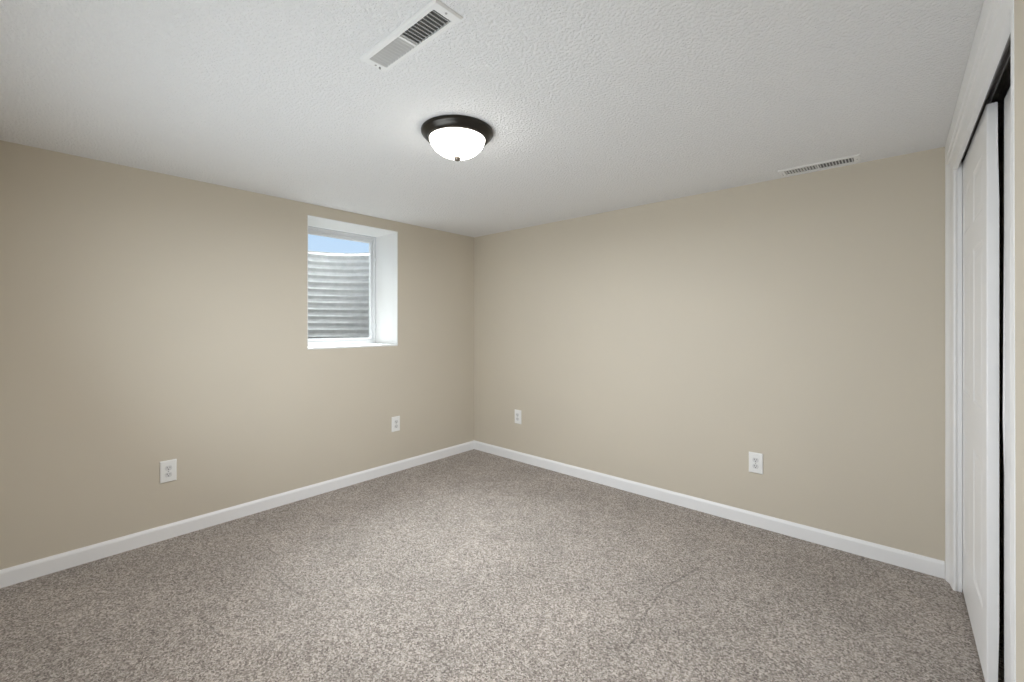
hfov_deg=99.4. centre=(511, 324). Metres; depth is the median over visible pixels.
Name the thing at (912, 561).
baseboard
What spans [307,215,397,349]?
window
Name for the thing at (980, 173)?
door
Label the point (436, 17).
ceiling vent
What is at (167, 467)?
receptacle
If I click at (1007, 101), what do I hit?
door
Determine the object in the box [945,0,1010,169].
trim
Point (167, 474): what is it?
receptacle
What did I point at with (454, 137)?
ceiling light
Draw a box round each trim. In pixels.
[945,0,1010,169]
[945,159,963,591]
[1011,0,1015,681]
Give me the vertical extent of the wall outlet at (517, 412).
0.126 m
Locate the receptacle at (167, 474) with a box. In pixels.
[165,472,171,477]
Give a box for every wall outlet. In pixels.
[160,459,176,483]
[392,416,399,431]
[515,409,520,423]
[749,452,762,473]
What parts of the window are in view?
sash, frame, sill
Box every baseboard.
[0,440,474,587]
[474,441,944,578]
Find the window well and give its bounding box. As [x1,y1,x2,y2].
[308,251,368,338]
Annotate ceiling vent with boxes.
[360,0,462,71]
[778,154,860,176]
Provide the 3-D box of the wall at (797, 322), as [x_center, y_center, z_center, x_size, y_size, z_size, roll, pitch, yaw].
[1.236,0.187,3.025,4.220,2.130,0.120,0,0,42]
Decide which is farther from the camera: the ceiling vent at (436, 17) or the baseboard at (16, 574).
the baseboard at (16, 574)
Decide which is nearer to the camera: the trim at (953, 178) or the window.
the trim at (953, 178)
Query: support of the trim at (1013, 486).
attached to the door frame
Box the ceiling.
[0,0,1010,236]
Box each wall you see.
[0,140,473,569]
[474,135,1003,593]
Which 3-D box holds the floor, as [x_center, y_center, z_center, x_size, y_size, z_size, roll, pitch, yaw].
[0.089,1.282,1.809,4.320,0.060,3.460,0,0,42]
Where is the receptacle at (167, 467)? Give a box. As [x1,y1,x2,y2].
[165,465,171,470]
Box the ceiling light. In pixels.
[421,115,492,160]
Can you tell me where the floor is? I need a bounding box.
[0,449,1003,681]
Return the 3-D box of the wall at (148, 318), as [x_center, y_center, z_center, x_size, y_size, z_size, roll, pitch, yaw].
[-1.578,0.187,3.290,0.340,2.130,3.460,0,0,42]
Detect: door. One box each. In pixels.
[962,97,998,681]
[1003,86,1010,681]
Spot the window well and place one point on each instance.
(338, 283)
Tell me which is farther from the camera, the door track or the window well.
the window well
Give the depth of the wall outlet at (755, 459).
2.69 m
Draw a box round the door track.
[961,33,1010,160]
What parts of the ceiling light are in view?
lamp shade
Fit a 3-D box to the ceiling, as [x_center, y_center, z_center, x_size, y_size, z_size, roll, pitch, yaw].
[-0.001,-0.928,1.889,4.560,0.100,3.460,0,0,42]
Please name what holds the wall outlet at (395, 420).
attached to the wall at (148, 318)
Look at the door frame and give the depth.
0.86 m
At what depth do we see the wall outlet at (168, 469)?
2.54 m
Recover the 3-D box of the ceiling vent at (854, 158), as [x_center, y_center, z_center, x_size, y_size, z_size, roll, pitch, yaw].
[1.696,-0.873,2.405,0.367,0.010,0.127,0,0,42]

